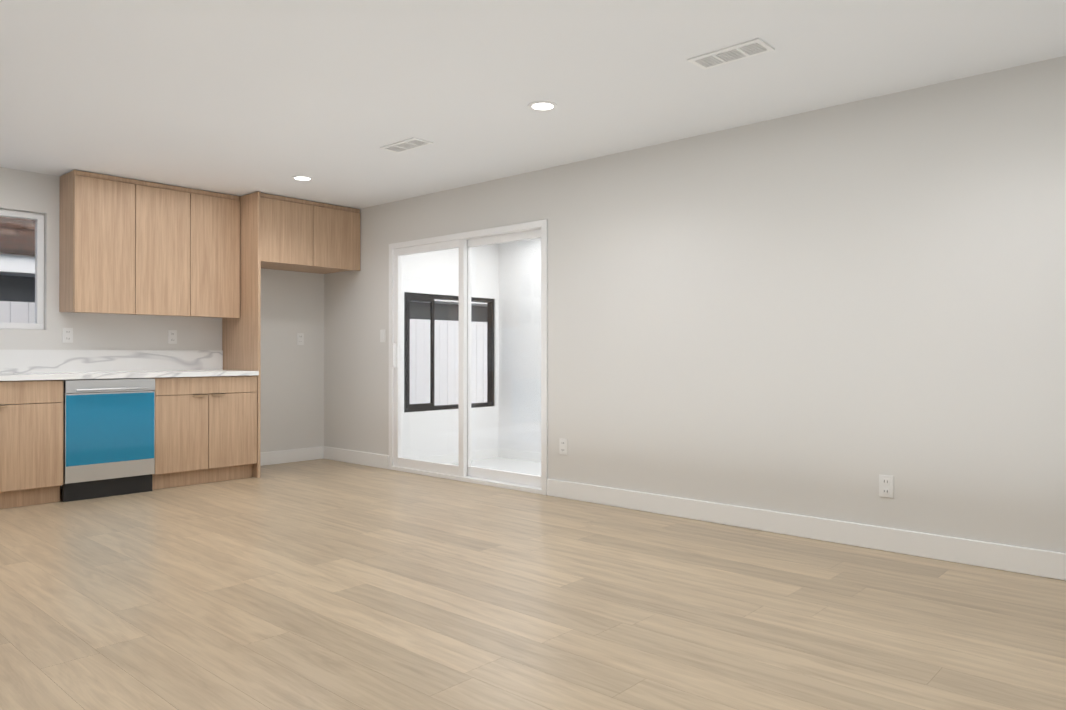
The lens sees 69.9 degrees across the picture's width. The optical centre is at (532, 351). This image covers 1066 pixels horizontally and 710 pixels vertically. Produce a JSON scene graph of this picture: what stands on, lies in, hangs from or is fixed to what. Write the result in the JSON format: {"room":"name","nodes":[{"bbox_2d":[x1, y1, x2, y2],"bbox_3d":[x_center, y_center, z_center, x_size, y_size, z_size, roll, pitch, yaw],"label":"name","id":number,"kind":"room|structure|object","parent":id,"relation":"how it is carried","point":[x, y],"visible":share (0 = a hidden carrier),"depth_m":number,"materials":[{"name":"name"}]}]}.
{"room":"kitchen","nodes":[
{"label":"kitchen","id":0,"kind":"room"},
{"bbox_2d":[0,167,323,488],"bbox_3d":[-4.092,-0.149,5.619,0.150,2.440,6.050,0,0,42],"label":"wall","id":1,"kind":"structure","parent":0,"point":[292,391],"depth_m":7.20,"materials":[{"name":"beige paint"}]},
{"bbox_2d":[0,209,43,329],"bbox_3d":[-4.212,-0.620,5.494,0.072,0.894,1.194,0,0,42],"label":"kitchen window","id":2,"kind":"structure","parent":1,"relation":"in","point":[39,270],"depth_m":5.89,"materials":[{"name":"white plastic"}]},
{"bbox_2d":[62,328,72,342],"bbox_3d":[-3.650,-0.128,5.988,0.010,0.116,0.072,0,0,42],"label":"electrical outlet","id":3,"kind":"object","parent":1,"relation":"attached to","point":[67,335],"visible":1,"depth_m":5.99,"materials":[{"name":"white plastic"}]},
{"bbox_2d":[59,170,138,314],"bbox_3d":[-3.418,-0.829,5.991,0.346,1.066,0.433,0,0,42],"label":"upper cabinet","id":4,"kind":"object","parent":1,"relation":"attached to","point":[132,246],"depth_m":5.87,"materials":[{"name":"brown wood"}]},
{"bbox_2d":[139,180,194,316],"bbox_3d":[-3.127,-0.828,6.312,0.346,1.066,0.434,0,0,42],"label":"upper cabinet","id":5,"kind":"object","parent":1,"relation":"attached to","point":[166,212],"depth_m":6.21,"materials":[{"name":"brown wood"}]},
{"bbox_2d":[168,330,176,343],"bbox_3d":[-3.110,-0.126,6.585,0.010,0.116,0.072,0,0,42],"label":"electrical outlet","id":6,"kind":"object","parent":1,"relation":"attached to","point":[172,336],"visible":1,"depth_m":6.58,"materials":[{"name":"white plastic"}]},
{"bbox_2d":[195,189,239,317],"bbox_3d":[-2.836,-0.826,6.634,0.346,1.066,0.433,0,0,42],"label":"upper cabinet","id":7,"kind":"object","parent":1,"relation":"attached to","point":[217,215],"depth_m":6.53,"materials":[{"name":"brown wood"}]},
{"bbox_2d":[260,446,322,465],"bbox_3d":[-2.450,1.015,7.305,0.016,0.125,1.009,0,0,42],"label":"baseboard","id":8,"kind":"structure","parent":1,"relation":"attached to","point":[289,456],"depth_m":7.41,"materials":[{"name":"white paint"}]},
{"bbox_2d":[297,333,303,344],"bbox_3d":[-2.284,-0.122,7.497,0.010,0.116,0.072,0,0,42],"label":"outlet","id":9,"kind":"object","parent":1,"relation":"attached to","point":[300,338],"visible":1,"depth_m":7.49,"materials":[{"name":"white plastic"}]},
{"bbox_2d":[402,244,498,458],"bbox_3d":[-0.945,-0.030,8.045,0.120,2.420,1.770,0,0,42],"label":"wall","id":10,"kind":"structure","parent":0,"point":[417,433],"depth_m":8.02,"materials":[{"name":"white"}]},
{"bbox_2d":[404,292,493,411],"bbox_3d":[-0.883,0.010,8.089,0.082,1.194,1.274,0,0,42],"label":"sunroom window","id":11,"kind":"structure","parent":10,"relation":"in","point":[490,354],"depth_m":7.88,"materials":[{"name":"black metal"}]},
{"bbox_2d":[416,448,497,463],"bbox_3d":[-0.945,1.130,7.940,0.013,0.100,1.620,0,0,42],"label":"baseboard","id":12,"kind":"structure","parent":10,"relation":"attached to","point":[488,454],"depth_m":8.10,"materials":[{"name":"white paint"}]},
{"bbox_2d":[453,457,540,475],"bbox_3d":[1.546,1.201,5.785,6.840,0.060,1.770,0,0,42],"label":"floor","id":13,"kind":"structure","parent":0,"point":[525,464],"depth_m":7.96,"materials":[{"name":"tile"}]},
{"bbox_2d":[498,238,540,452],"bbox_3d":[2.144,-0.036,6.361,6.720,2.420,0.120,0,0,42],"label":"wall","id":14,"kind":"structure","parent":0,"point":[521,392],"depth_m":8.35,"materials":[{"name":"white"}]},
{"bbox_2d":[498,448,540,461],"bbox_3d":[2.054,1.124,6.346,6.599,0.100,0.013,0,0,42],"label":"baseboard","id":15,"kind":"structure","parent":14,"relation":"attached to","point":[502,452],"depth_m":8.33,"materials":[{"name":"white paint"}]},
{"bbox_2d":[0,459,1065,709],"bbox_3d":[-1.149,1.091,2.950,8.090,0.060,6.050,0,0,42],"label":"floor","id":16,"kind":"structure","parent":0,"point":[320,585],"depth_m":3.14,"materials":[{"name":"brown wood"}]},
{"bbox_2d":[0,380,63,508],"bbox_3d":[-3.881,0.635,5.250,0.646,0.868,0.970,0,0,42],"label":"base cabinet","id":17,"kind":"object","parent":16,"relation":"on","point":[31,430],"depth_m":5.25,"materials":[{"name":"brown wood"}]},
{"bbox_2d":[0,350,258,404],"bbox_3d":[-4.124,0.178,4.963,0.675,0.389,4.635,0,0,42],"label":"countertop","id":18,"kind":"structure","parent":17,"relation":"on","point":[18,365],"depth_m":6.07,"materials":[{"name":"stone"}]},
{"bbox_2d":[60,378,154,501],"bbox_3d":[-3.324,0.638,5.818,0.710,0.866,0.613,0,0,42],"label":"dishwasher","id":19,"kind":"object","parent":16,"relation":"on","point":[108,437],"visible":0.88,"depth_m":5.60,"materials":[{"name":"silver metal"}]},
{"bbox_2d":[151,378,159,489],"bbox_3d":[-3.348,0.638,5.839,0.646,0.868,0.656,0,0,42],"label":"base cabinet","id":20,"kind":"object","parent":16,"relation":"on","point":[155,477],"depth_m":5.87,"materials":[{"name":"brown wood"}]},
{"bbox_2d":[160,376,256,488],"bbox_3d":[-2.859,0.640,6.379,0.646,0.868,0.836,0,0,42],"label":"base cabinet","id":21,"kind":"object","parent":16,"relation":"on","point":[206,429],"depth_m":6.17,"materials":[{"name":"brown wood"}]},
{"bbox_2d":[222,192,359,477],"bbox_3d":[-2.222,-0.141,7.086,0.646,2.434,1.055,0,0,42],"label":"surround","id":22,"kind":"object","parent":16,"relation":"on","point":[286,233],"visible":0.75,"depth_m":6.71,"materials":[{"name":"brown wood"}]},
{"bbox_2d":[0,0,1065,208],"bbox_3d":[-1.149,-1.409,2.960,8.090,0.060,6.050,0,0,42],"label":"ceiling","id":23,"kind":"structure","parent":0,"point":[239,98],"depth_m":3.82,"materials":[{"name":"white paint"}]},
{"bbox_2d":[291,176,312,180],"bbox_3d":[-1.817,-1.365,6.013,0.164,0.006,0.164,0,0,42],"label":"recessed light","id":24,"kind":"object","parent":23,"relation":"in","point":[303,178],"visible":0.96,"depth_m":6.02,"materials":[{"name":"white paint"}]},
{"bbox_2d":[380,137,432,152],"bbox_3d":[-0.843,-1.367,5.064,0.360,0.008,0.160,0,0,42],"label":"ceiling vent","id":25,"kind":"object","parent":23,"relation":"in","point":[406,145],"visible":0.98,"depth_m":5.05,"materials":[{"name":"white metal"}]},
{"bbox_2d":[528,101,556,110],"bbox_3d":[0.054,-1.371,4.266,0.164,0.006,0.164,0,0,42],"label":"recessed light","id":26,"kind":"object","parent":23,"relation":"in","point":[542,106],"visible":1,"depth_m":4.26,"materials":[{"name":"white paint"}]},
{"bbox_2d":[687,38,774,69],"bbox_3d":[0.912,-1.373,3.530,0.360,0.008,0.160,0,0,42],"label":"ceiling vent","id":27,"kind":"object","parent":23,"relation":"in","point":[739,51],"visible":0.98,"depth_m":3.52,"materials":[{"name":"white metal"}]},
{"bbox_2d":[324,56,1065,552],"bbox_3d":[0.831,-0.151,5.142,8.090,2.440,0.150,0,0,42],"label":"wall","id":28,"kind":"structure","parent":0,"point":[834,312],"depth_m":4.36,"materials":[{"name":"beige paint"}]},
{"bbox_2d":[380,330,384,341],"bbox_3d":[-1.389,-0.144,7.041,0.072,0.116,0.013,0,0,42],"label":"light switch","id":29,"kind":"object","parent":28,"relation":"attached to","point":[382,335],"visible":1,"depth_m":7.04,"materials":[{"name":"white plastic"}]},
{"bbox_2d":[389,219,547,494],"bbox_3d":[-0.576,0.045,6.366,1.914,2.057,0.144,0,0,42],"label":"sliding door","id":30,"kind":"structure","parent":28,"relation":"in","point":[464,470],"depth_m":6.35,"materials":[{"name":"white plastic"}]},
{"bbox_2d":[559,438,566,454],"bbox_3d":[0.221,0.696,5.583,0.072,0.116,0.010,0,0,42],"label":"electrical outlet","id":31,"kind":"object","parent":28,"relation":"attached to","point":[562,446],"visible":1,"depth_m":5.58,"materials":[{"name":"white plastic"}]},
{"bbox_2d":[323,446,1065,580],"bbox_3d":[0.775,1.006,5.076,7.790,0.125,0.016,0,0,42],"label":"baseboard","id":32,"kind":"structure","parent":28,"relation":"attached to","point":[1035,562],"depth_m":4.32,"materials":[{"name":"white paint"}]},
{"bbox_2d":[879,475,892,497],"bbox_3d":[1.886,0.720,4.076,0.072,0.116,0.010,0,0,42],"label":"electrical outlet","id":33,"kind":"object","parent":28,"relation":"attached to","point":[885,485],"visible":1,"depth_m":4.07,"materials":[{"name":"white plastic"}]},
{"label":"outside","id":34,"kind":"structure","parent":0,"visible":0},
{"bbox_3d":[-2.430,1.478,7.650,30.000,0.200,32.000,0,0,42],"label":"ground","id":35,"kind":"structure","parent":34,"visible":0},
{"bbox_2d":[0,301,486,405],"bbox_3d":[-4.476,0.458,7.513,0.075,1.840,13.046,0,0,42],"label":"fence","id":36,"kind":"object","parent":35,"relation":"on","point":[15,312],"depth_m":10.93,"materials":[{"name":"white"}]},
{"bbox_2d":[0,248,486,321],"bbox_3d":[-5.270,0.153,8.877,0.750,2.460,18.000,0,0,42],"label":"neighbor house","id":37,"kind":"structure","parent":35,"relation":"on","point":[25,268],"depth_m":8.53,"materials":[{"name":"white"}]},
{"bbox_2d":[0,216,34,255],"bbox_3d":[-6.030,-2.764,9.575,2.900,3.500,18.000,0,0,42],"label":"neighbor roof","id":38,"kind":"structure","parent":37,"relation":"on","point":[24,228],"depth_m":8.17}
]}

